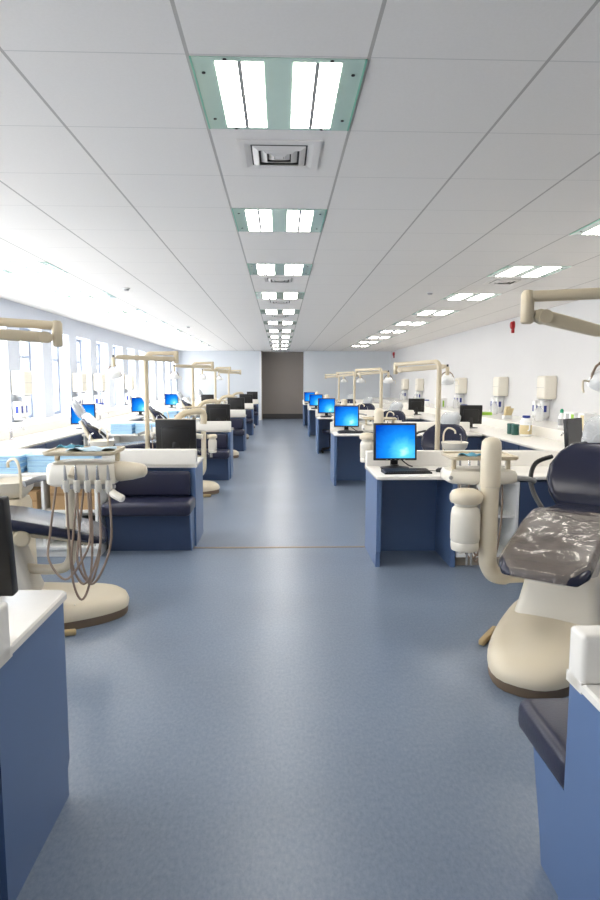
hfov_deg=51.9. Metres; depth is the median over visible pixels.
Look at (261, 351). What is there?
trim
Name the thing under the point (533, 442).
countertop
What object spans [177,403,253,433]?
desk
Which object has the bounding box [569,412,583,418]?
carton
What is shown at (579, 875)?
desk
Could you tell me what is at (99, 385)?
dispenser
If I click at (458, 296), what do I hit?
diffuser
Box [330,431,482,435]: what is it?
countertop
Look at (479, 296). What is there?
diffuser
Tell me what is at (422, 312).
diffuser
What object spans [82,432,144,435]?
countertop
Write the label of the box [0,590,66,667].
countertop
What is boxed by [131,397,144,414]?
computer monitor
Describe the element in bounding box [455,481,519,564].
base cabinet
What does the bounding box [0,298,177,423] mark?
wall
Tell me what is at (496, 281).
ceiling vent
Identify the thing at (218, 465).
bench
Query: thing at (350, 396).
dental chair
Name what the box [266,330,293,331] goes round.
recessed light
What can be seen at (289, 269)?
diffuser
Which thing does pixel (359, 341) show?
recessed light
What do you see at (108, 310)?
diffuser
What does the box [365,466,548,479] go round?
countertop
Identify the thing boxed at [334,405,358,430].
computer monitor
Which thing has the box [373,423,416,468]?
computer monitor
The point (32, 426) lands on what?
trim
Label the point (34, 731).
desk
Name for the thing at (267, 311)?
diffuser
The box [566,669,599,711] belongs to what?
countertop
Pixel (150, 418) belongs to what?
storage cabinet
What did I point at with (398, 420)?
unit
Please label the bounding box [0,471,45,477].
countertop
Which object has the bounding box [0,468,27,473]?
print
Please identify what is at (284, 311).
diffuser
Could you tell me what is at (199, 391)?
dental chair
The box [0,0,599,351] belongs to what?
ceiling
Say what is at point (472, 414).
computer monitor
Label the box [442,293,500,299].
recessed light
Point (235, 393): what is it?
unit
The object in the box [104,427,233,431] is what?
countertop
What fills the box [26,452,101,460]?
instrument box
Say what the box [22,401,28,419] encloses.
soap dispenser
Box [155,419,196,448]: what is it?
computer monitor
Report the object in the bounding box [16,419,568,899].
floor
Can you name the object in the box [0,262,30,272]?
diffuser
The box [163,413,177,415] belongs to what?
instrument box
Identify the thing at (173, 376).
light
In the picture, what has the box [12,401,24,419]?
soap dispenser
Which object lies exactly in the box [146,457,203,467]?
countertop
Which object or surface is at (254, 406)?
bench
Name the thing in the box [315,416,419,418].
countertop
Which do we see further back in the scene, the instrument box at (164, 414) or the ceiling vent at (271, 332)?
the ceiling vent at (271, 332)
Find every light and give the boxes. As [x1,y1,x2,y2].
[0,261,66,273]
[0,318,62,346]
[54,291,115,297]
[98,308,144,312]
[101,351,178,448]
[128,320,166,323]
[150,329,182,331]
[166,362,213,418]
[189,56,367,130]
[199,367,230,403]
[216,370,240,394]
[232,208,326,231]
[247,263,311,274]
[255,292,304,298]
[260,309,299,313]
[263,321,296,324]
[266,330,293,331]
[268,336,292,337]
[269,341,290,342]
[325,374,346,402]
[336,371,365,404]
[349,345,370,346]
[355,367,395,407]
[357,341,380,342]
[377,330,408,332]
[392,322,429,324]
[393,359,458,449]
[412,310,457,314]
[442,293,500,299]
[487,266,570,276]
[520,288,599,392]
[569,219,599,234]
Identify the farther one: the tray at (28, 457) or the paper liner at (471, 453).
the tray at (28, 457)
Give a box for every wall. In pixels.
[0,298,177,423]
[178,351,390,419]
[390,299,599,421]
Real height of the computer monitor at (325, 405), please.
0.378 m
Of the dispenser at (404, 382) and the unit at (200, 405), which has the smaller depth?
the unit at (200, 405)
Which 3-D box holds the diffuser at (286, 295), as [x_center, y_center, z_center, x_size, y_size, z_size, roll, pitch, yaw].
[-0.125,-2.038,8.147,0.172,0.001,0.564,0,6,-2]
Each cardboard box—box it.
[28,487,41,508]
[50,486,64,509]
[78,489,94,509]
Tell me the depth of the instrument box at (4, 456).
5.04 m
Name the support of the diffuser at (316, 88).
attached to the recessed light at (269, 93)
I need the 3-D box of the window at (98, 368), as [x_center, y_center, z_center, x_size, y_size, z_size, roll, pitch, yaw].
[-4.474,-1.604,13.285,0.060,1.410,0.850,0,6,-2]
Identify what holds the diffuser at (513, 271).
attached to the recessed light at (508, 271)
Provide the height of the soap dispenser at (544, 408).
0.270 m
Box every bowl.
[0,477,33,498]
[88,439,114,445]
[441,441,467,449]
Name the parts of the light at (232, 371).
spring arm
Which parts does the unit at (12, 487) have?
spout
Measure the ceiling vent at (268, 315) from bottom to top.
0.014 m
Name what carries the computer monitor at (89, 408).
on the countertop at (30, 440)
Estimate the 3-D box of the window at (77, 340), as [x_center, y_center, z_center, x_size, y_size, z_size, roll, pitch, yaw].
[-4.434,-1.463,12.023,0.060,1.410,0.850,0,6,-2]
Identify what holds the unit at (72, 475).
attached to the dental chair at (103, 603)
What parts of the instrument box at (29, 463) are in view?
lid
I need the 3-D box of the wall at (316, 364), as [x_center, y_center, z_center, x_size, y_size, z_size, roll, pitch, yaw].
[-0.769,-2.464,23.600,8.320,2.580,1.000,0,6,-2]
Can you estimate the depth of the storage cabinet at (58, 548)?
5.11 m
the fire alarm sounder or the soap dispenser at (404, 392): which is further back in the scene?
the soap dispenser at (404, 392)
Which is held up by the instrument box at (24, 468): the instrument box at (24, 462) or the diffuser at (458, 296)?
the instrument box at (24, 462)
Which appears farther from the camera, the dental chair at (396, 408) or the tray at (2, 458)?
the dental chair at (396, 408)
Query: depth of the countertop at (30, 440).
8.25 m
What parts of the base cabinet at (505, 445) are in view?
door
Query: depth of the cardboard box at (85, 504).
5.07 m
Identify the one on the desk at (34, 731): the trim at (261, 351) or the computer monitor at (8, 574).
the computer monitor at (8, 574)
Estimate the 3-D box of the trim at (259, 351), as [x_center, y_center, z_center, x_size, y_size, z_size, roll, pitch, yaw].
[-1.479,-2.412,23.115,0.070,2.580,0.130,0,6,-2]
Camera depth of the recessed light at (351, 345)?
19.53 m
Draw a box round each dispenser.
[11,370,32,396]
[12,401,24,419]
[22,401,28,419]
[72,373,87,392]
[73,397,80,403]
[93,374,106,391]
[93,395,100,408]
[124,375,134,389]
[125,393,130,403]
[401,379,408,390]
[402,391,406,398]
[415,379,423,391]
[453,395,457,405]
[455,378,466,394]
[457,395,463,406]
[489,397,497,411]
[492,377,508,396]
[494,398,503,411]
[531,400,539,417]
[536,376,556,400]
[538,401,549,418]
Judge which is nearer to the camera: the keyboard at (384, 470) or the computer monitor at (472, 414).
the keyboard at (384, 470)
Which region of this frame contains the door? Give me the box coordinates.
[262,352,302,418]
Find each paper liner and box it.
[56,444,83,448]
[66,446,116,450]
[459,452,480,455]
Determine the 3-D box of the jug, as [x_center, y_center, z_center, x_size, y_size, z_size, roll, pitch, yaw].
[3.012,-0.322,8.220,0.159,0.278,0.192,4,8,32]
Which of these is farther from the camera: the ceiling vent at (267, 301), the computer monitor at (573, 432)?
the ceiling vent at (267, 301)
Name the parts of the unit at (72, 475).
handle, post, yoke arm, holder rail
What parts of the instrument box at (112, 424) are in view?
lid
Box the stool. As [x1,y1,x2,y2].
[321,429,330,452]
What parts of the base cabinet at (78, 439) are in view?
door, door, door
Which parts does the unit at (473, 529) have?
jar lid, post, handle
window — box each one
[19,328,32,417]
[52,347,60,413]
[76,339,81,396]
[97,344,99,394]
[113,347,115,404]
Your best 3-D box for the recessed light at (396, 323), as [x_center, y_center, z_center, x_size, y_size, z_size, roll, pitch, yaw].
[2.154,-2.463,12.008,0.627,0.007,0.616,0,6,-2]
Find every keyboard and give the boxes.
[337,431,365,433]
[381,468,431,473]
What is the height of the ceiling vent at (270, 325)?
0.014 m
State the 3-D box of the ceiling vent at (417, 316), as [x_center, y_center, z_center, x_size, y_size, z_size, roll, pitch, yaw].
[2.194,-2.319,10.747,0.404,0.014,0.404,0,6,-2]
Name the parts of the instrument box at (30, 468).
lid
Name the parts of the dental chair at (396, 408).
backrest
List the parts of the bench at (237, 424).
backrest, seat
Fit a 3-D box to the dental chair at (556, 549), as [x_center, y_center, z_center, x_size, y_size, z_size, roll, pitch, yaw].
[1.543,0.450,3.580,0.746,1.221,1.935,5,8,35]
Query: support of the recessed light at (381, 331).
in the ceiling
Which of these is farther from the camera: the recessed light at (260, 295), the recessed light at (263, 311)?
the recessed light at (263, 311)
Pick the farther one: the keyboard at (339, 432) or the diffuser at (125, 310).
the diffuser at (125, 310)
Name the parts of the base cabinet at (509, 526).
shelf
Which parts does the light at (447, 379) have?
spring arm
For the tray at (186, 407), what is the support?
on the unit at (200, 405)
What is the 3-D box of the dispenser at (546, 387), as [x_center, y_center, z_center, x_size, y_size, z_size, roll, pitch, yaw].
[3.744,-0.938,9.356,0.206,0.375,0.290,0,6,-2]
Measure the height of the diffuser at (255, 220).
0.001 m
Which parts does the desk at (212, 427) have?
panel, panel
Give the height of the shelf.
0.020 m
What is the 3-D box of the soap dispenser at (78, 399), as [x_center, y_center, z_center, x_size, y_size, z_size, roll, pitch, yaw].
[-4.117,-0.848,11.382,0.135,0.270,0.121,0,6,-2]
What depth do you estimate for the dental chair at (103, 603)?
3.67 m
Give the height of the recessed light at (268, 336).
0.007 m
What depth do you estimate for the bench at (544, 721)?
1.82 m
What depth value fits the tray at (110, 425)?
8.77 m
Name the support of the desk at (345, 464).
on the floor
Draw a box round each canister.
[450,503,480,552]
[507,423,514,433]
[511,424,519,434]
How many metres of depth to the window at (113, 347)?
14.95 m
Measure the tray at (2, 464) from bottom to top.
0.030 m
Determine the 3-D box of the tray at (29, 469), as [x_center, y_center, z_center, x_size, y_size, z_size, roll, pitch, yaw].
[-1.980,0.155,5.204,0.550,0.030,0.220,0,6,-2]
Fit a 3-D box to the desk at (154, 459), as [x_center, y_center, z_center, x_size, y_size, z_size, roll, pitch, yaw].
[-1.949,0.393,5.649,2.070,0.860,0.540,0,6,-2]
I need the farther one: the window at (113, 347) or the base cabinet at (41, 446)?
the window at (113, 347)
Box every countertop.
[0,401,195,448]
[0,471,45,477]
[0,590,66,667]
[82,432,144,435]
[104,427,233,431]
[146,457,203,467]
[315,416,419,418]
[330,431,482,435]
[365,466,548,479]
[373,401,564,449]
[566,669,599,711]
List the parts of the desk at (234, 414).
panel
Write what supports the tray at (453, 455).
on the unit at (473, 529)
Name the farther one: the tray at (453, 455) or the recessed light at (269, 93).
the tray at (453, 455)
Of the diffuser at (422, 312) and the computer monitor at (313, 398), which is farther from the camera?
the computer monitor at (313, 398)
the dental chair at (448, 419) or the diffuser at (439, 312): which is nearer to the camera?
the dental chair at (448, 419)
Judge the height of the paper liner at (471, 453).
0.021 m
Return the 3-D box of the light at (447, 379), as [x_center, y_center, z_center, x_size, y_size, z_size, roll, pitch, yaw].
[1.320,-0.167,7.001,0.838,1.691,0.508,5,8,36]
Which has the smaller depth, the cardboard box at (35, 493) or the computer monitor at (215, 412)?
the cardboard box at (35, 493)
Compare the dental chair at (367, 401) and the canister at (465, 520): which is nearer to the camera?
the canister at (465, 520)
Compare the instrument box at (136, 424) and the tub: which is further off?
the tub
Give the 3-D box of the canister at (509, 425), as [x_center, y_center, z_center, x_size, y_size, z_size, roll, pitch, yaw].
[2.949,-0.300,8.617,0.104,0.147,0.104,0,6,-2]
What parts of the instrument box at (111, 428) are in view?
lid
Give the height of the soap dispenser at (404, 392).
0.270 m
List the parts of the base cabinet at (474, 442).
door, door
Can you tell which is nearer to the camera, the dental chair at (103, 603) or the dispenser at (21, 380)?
the dental chair at (103, 603)
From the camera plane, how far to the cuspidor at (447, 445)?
6.86 m
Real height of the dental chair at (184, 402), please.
1.223 m
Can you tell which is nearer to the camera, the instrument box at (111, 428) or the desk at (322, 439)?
the instrument box at (111, 428)
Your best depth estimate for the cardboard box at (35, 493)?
5.07 m
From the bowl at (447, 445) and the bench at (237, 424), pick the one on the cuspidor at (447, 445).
the bowl at (447, 445)
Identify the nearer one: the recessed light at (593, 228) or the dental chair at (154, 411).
the recessed light at (593, 228)
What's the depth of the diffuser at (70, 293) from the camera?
7.98 m
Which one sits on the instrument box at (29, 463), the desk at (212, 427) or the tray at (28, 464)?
the tray at (28, 464)
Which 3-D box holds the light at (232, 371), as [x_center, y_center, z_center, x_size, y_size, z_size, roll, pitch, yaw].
[-2.186,-1.486,18.324,0.877,1.795,0.351,-6,9,-43]
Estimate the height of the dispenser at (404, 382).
0.375 m
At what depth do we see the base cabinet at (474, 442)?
8.60 m
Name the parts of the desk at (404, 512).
panel, panel, divider panel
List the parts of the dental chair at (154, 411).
backrest, backrest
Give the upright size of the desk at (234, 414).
0.860 m
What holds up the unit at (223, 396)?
attached to the light at (217, 369)
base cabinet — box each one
[25,444,45,448]
[44,433,84,448]
[373,419,418,421]
[417,436,480,449]
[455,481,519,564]
[478,436,518,449]
[517,480,555,528]
[519,445,534,449]
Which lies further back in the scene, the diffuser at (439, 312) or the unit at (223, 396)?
the unit at (223, 396)
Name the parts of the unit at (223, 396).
arm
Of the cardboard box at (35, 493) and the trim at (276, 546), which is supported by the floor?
the trim at (276, 546)
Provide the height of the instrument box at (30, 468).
0.047 m
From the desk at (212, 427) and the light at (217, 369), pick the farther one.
the light at (217, 369)
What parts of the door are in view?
kick plate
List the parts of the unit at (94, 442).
spout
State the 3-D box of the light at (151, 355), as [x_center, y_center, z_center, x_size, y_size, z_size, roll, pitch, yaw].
[-1.827,-0.227,6.999,0.877,1.795,0.351,-6,9,-43]
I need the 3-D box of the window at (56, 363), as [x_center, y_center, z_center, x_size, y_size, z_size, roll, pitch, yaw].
[-4.394,-1.323,10.762,0.060,1.410,0.850,0,6,-2]
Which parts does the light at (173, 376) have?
spring arm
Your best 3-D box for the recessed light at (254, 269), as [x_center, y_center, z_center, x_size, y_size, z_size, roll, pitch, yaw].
[-0.205,-1.829,6.250,0.627,0.007,0.616,0,6,-2]
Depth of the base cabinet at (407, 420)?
12.43 m
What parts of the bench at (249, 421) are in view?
backrest, seat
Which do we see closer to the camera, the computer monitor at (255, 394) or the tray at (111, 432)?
the tray at (111, 432)
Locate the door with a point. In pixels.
(282, 372)
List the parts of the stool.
seat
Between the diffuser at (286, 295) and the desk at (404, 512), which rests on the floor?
the desk at (404, 512)
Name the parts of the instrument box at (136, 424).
lid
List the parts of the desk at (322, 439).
panel, panel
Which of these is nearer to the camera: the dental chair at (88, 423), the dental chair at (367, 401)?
the dental chair at (88, 423)
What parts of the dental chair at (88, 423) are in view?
backrest, backrest, armrest, seat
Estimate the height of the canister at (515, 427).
0.147 m
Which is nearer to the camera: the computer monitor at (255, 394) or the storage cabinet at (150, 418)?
the storage cabinet at (150, 418)
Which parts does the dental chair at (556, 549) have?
armrest, seat, backrest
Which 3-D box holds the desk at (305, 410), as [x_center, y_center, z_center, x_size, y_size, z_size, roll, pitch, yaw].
[1.131,-1.217,20.205,2.070,0.860,0.660,0,6,-2]
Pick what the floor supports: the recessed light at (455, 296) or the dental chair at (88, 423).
the dental chair at (88, 423)
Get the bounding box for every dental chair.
[10,505,128,635]
[71,399,219,496]
[141,394,238,458]
[176,391,248,438]
[197,389,254,427]
[340,394,355,402]
[357,397,374,409]
[369,402,405,421]
[417,412,466,449]
[478,415,599,698]
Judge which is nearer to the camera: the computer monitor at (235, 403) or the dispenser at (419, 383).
the computer monitor at (235, 403)
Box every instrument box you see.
[0,452,32,461]
[0,459,26,467]
[0,465,27,473]
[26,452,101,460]
[27,457,101,465]
[27,466,46,471]
[110,423,134,426]
[110,426,134,430]
[110,430,134,433]
[135,423,154,426]
[135,427,150,429]
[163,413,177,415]
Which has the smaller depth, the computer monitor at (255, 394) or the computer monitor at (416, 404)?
the computer monitor at (416, 404)
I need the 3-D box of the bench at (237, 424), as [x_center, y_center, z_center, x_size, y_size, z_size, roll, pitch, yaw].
[-1.514,-0.305,12.781,0.732,0.675,0.355,0,6,-2]
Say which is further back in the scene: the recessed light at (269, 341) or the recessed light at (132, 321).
the recessed light at (269, 341)
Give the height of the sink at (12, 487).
0.125 m
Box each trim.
[0,397,188,439]
[194,546,364,547]
[259,351,261,419]
[261,351,262,419]
[372,397,563,441]
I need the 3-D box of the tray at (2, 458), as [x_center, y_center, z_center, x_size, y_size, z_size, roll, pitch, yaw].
[-2.433,0.066,5.125,0.300,0.030,0.270,0,6,-2]
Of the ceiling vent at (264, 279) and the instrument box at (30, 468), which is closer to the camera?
the instrument box at (30, 468)
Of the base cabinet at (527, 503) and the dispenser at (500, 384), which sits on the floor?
the base cabinet at (527, 503)
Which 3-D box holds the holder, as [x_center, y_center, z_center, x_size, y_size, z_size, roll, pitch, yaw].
[3.334,-0.598,9.863,0.193,0.206,0.060,-2,7,-22]
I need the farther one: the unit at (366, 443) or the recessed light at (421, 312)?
the recessed light at (421, 312)
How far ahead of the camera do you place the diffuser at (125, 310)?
9.88 m
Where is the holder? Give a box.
[502,406,513,418]
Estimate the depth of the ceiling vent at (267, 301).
8.74 m
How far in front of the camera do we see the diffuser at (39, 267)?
6.14 m
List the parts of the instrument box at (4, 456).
lid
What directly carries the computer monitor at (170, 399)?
on the countertop at (30, 440)
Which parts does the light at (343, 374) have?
spring arm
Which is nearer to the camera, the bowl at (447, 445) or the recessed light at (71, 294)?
the bowl at (447, 445)
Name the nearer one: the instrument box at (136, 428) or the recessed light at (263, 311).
the instrument box at (136, 428)
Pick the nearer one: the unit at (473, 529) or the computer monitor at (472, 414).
the unit at (473, 529)
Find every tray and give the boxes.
[0,456,24,461]
[0,462,25,466]
[0,470,27,472]
[27,456,95,459]
[27,463,49,465]
[27,468,45,471]
[42,446,124,460]
[110,425,133,426]
[111,432,131,433]
[135,425,154,426]
[183,406,205,410]
[362,417,396,424]
[441,451,518,460]
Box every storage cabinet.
[0,471,107,556]
[82,432,155,445]
[142,417,199,420]
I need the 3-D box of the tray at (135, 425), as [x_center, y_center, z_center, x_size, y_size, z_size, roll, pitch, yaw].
[-2.100,-0.361,8.968,0.550,0.030,0.220,0,6,-2]
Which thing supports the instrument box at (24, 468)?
on the countertop
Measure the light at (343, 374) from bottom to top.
1.691 m
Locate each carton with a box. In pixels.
[441,398,446,407]
[563,412,569,428]
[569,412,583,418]
[578,413,597,430]
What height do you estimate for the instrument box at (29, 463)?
0.047 m
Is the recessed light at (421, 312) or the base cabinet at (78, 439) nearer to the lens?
the base cabinet at (78, 439)
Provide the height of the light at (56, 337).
1.816 m
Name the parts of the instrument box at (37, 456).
lid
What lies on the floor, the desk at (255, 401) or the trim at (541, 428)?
the desk at (255, 401)
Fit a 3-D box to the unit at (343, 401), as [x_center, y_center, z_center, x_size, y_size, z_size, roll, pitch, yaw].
[0.930,-0.489,11.322,0.684,0.910,0.608,1,6,6]
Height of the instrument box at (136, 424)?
0.047 m
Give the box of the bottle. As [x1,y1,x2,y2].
[558,409,563,428]
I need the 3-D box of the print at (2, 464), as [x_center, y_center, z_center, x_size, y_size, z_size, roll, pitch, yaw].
[-2.430,0.116,5.123,0.297,0.028,0.258,0,6,-2]
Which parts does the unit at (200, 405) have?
arm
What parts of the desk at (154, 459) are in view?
panel, panel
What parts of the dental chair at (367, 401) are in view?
backrest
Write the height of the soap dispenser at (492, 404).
0.270 m
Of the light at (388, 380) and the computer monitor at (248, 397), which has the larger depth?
the computer monitor at (248, 397)
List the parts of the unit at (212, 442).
arm, link arm, post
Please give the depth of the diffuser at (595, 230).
4.62 m
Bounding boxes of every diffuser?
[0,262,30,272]
[20,262,57,272]
[61,291,85,296]
[83,291,108,297]
[105,309,122,312]
[123,309,139,312]
[215,61,266,127]
[245,210,271,230]
[256,264,274,274]
[262,293,275,298]
[266,310,276,313]
[283,310,293,313]
[284,293,297,298]
[285,265,302,274]
[287,211,312,231]
[291,63,341,128]
[418,311,434,314]
[434,311,451,314]
[448,294,471,299]
[469,294,493,299]
[496,267,531,276]
[522,267,559,276]
[584,226,599,234]
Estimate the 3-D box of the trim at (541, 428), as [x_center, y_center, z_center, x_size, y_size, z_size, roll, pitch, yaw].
[3.445,-0.202,11.130,0.690,0.860,24.540,0,6,-2]
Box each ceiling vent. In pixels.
[236,139,321,170]
[261,277,297,282]
[266,300,293,303]
[268,315,291,316]
[270,325,289,326]
[271,332,288,333]
[412,315,438,317]
[481,278,528,284]
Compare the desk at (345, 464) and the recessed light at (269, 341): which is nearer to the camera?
the desk at (345, 464)
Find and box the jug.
[519,415,531,436]
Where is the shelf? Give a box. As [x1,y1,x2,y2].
[47,507,94,512]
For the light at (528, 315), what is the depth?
2.66 m
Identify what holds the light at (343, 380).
on the floor
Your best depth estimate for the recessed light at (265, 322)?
11.82 m
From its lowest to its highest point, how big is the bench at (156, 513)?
0.675 m
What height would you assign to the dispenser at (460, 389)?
0.375 m
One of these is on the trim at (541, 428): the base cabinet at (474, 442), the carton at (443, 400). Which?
the carton at (443, 400)
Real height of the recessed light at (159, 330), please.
0.007 m
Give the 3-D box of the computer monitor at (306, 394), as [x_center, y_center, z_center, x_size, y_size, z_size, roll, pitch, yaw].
[0.314,-1.714,20.235,0.361,0.378,0.180,0,6,-5]
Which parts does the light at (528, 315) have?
spring arm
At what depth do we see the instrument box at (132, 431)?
8.77 m
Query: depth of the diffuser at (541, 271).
6.31 m
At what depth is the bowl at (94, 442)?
6.94 m
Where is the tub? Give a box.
[98,403,103,410]
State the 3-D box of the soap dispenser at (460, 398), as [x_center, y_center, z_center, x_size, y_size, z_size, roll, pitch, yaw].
[3.634,-1.117,13.974,0.135,0.270,0.121,0,6,-2]
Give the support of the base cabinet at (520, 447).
on the floor
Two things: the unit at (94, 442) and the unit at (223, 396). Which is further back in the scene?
the unit at (223, 396)
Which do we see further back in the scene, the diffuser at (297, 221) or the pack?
the pack
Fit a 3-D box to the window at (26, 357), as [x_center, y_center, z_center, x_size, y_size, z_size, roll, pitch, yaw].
[-4.354,-1.183,9.500,0.060,1.410,0.850,0,6,-2]
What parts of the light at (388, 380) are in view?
spring arm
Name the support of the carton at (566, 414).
on the trim at (541, 428)
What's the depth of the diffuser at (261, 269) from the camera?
6.22 m
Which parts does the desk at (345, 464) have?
panel, panel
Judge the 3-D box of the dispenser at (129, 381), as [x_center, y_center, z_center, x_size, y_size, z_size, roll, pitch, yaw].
[-4.203,-1.663,15.204,0.206,0.375,0.290,0,6,-2]
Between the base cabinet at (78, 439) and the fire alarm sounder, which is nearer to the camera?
the base cabinet at (78, 439)
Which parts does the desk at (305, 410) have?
panel, panel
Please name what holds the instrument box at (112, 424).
on the instrument box at (111, 428)
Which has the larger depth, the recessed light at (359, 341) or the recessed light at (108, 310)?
the recessed light at (359, 341)
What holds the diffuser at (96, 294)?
attached to the recessed light at (71, 294)
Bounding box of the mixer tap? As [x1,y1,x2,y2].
[7,426,24,439]
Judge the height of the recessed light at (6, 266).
0.007 m
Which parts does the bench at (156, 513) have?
seat, backrest, panel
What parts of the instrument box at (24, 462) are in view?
lid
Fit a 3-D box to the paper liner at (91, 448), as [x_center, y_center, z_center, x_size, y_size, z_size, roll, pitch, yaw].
[-1.159,-0.012,3.425,0.261,0.022,0.180,-1,7,-14]
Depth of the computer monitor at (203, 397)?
16.88 m
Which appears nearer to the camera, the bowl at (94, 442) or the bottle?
the bowl at (94, 442)
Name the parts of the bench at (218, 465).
backrest, seat, panel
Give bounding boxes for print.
[0,456,26,461]
[0,462,26,467]
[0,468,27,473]
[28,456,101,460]
[580,415,583,430]
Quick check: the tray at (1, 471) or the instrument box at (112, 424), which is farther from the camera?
the instrument box at (112, 424)
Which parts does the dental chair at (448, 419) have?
backrest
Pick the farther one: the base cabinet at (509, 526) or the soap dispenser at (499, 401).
the soap dispenser at (499, 401)
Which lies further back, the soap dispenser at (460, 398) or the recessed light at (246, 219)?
the soap dispenser at (460, 398)
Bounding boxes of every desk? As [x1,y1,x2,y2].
[0,449,203,545]
[0,590,69,899]
[98,421,233,478]
[149,409,246,449]
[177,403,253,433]
[196,399,258,424]
[303,399,362,426]
[307,403,386,436]
[315,410,419,453]
[330,422,482,485]
[365,450,560,566]
[558,625,599,899]
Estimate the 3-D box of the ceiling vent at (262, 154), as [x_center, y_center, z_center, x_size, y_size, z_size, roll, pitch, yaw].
[-0.105,-1.474,3.097,0.404,0.014,0.404,0,6,-2]
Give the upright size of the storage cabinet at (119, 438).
0.700 m
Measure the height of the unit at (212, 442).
0.926 m
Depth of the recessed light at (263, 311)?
9.97 m
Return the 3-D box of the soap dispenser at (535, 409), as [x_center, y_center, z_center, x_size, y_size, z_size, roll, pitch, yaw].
[3.766,-0.654,9.812,0.135,0.270,0.121,0,6,-2]
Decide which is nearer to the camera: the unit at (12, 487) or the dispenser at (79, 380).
the unit at (12, 487)
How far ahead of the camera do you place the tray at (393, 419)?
7.58 m
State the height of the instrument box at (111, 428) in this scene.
0.047 m
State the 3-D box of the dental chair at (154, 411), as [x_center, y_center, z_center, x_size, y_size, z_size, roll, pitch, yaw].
[-2.034,-0.446,11.559,1.799,1.223,0.750,-2,7,-17]
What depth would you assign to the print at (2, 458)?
4.99 m
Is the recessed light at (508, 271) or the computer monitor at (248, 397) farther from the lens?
the computer monitor at (248, 397)
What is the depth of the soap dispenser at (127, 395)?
15.11 m
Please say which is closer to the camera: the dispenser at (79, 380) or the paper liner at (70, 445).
the paper liner at (70, 445)
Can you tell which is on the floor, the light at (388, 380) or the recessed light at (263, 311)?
the light at (388, 380)
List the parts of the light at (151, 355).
lamp stem, spring arm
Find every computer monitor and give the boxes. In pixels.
[0,496,17,595]
[70,404,95,428]
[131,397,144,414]
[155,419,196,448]
[165,394,177,407]
[201,394,213,400]
[206,404,229,420]
[227,398,244,409]
[239,394,252,402]
[247,392,257,398]
[304,392,314,402]
[309,394,322,407]
[318,398,334,415]
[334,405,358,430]
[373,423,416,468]
[408,398,424,414]
[460,405,482,427]
[563,418,582,447]
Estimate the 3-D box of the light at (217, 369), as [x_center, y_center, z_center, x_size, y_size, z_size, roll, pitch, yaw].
[-2.066,-1.067,14.549,0.877,1.795,0.351,-6,9,-43]
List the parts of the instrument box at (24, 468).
lid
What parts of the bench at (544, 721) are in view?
seat, panel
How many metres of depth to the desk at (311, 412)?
16.72 m
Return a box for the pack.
[482,412,491,414]
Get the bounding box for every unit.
[0,458,36,563]
[22,446,147,600]
[88,426,114,445]
[138,408,216,474]
[174,399,218,419]
[210,395,234,403]
[221,392,243,402]
[331,399,366,421]
[359,408,396,462]
[385,411,401,421]
[440,437,536,584]
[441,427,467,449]
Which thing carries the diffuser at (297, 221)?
attached to the recessed light at (246, 219)
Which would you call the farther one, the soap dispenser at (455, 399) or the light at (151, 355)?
the soap dispenser at (455, 399)
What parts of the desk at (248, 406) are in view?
panel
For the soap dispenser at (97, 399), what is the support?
attached to the wall at (41, 354)
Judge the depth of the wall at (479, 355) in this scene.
10.81 m
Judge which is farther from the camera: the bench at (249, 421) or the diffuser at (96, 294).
the bench at (249, 421)
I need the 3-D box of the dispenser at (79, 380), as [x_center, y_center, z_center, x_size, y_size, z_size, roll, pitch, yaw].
[-4.083,-1.242,11.420,0.206,0.375,0.290,0,6,-2]
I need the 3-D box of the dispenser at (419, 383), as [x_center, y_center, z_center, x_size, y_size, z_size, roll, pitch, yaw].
[3.473,-1.890,17.919,0.206,0.375,0.290,0,6,-2]
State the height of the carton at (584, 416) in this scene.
0.220 m
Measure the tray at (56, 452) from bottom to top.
0.072 m
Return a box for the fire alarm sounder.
[510,321,514,332]
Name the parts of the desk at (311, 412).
panel, panel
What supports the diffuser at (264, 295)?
attached to the recessed light at (260, 295)
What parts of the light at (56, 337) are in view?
spring arm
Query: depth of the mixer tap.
7.60 m
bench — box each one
[101,471,194,550]
[196,434,230,479]
[230,419,244,450]
[246,410,252,434]
[253,405,257,424]
[518,698,568,894]
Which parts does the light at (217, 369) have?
spring arm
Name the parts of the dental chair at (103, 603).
hinge knob, seat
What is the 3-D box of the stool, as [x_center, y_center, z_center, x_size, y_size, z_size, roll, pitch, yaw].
[0.640,-0.184,12.633,0.410,0.474,0.404,0,6,-2]
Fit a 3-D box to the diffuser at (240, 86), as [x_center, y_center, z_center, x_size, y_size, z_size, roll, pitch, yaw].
[-0.225,-1.406,2.461,0.172,0.001,0.564,0,6,-2]
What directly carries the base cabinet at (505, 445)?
on the floor
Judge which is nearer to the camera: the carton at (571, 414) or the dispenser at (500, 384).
the carton at (571, 414)

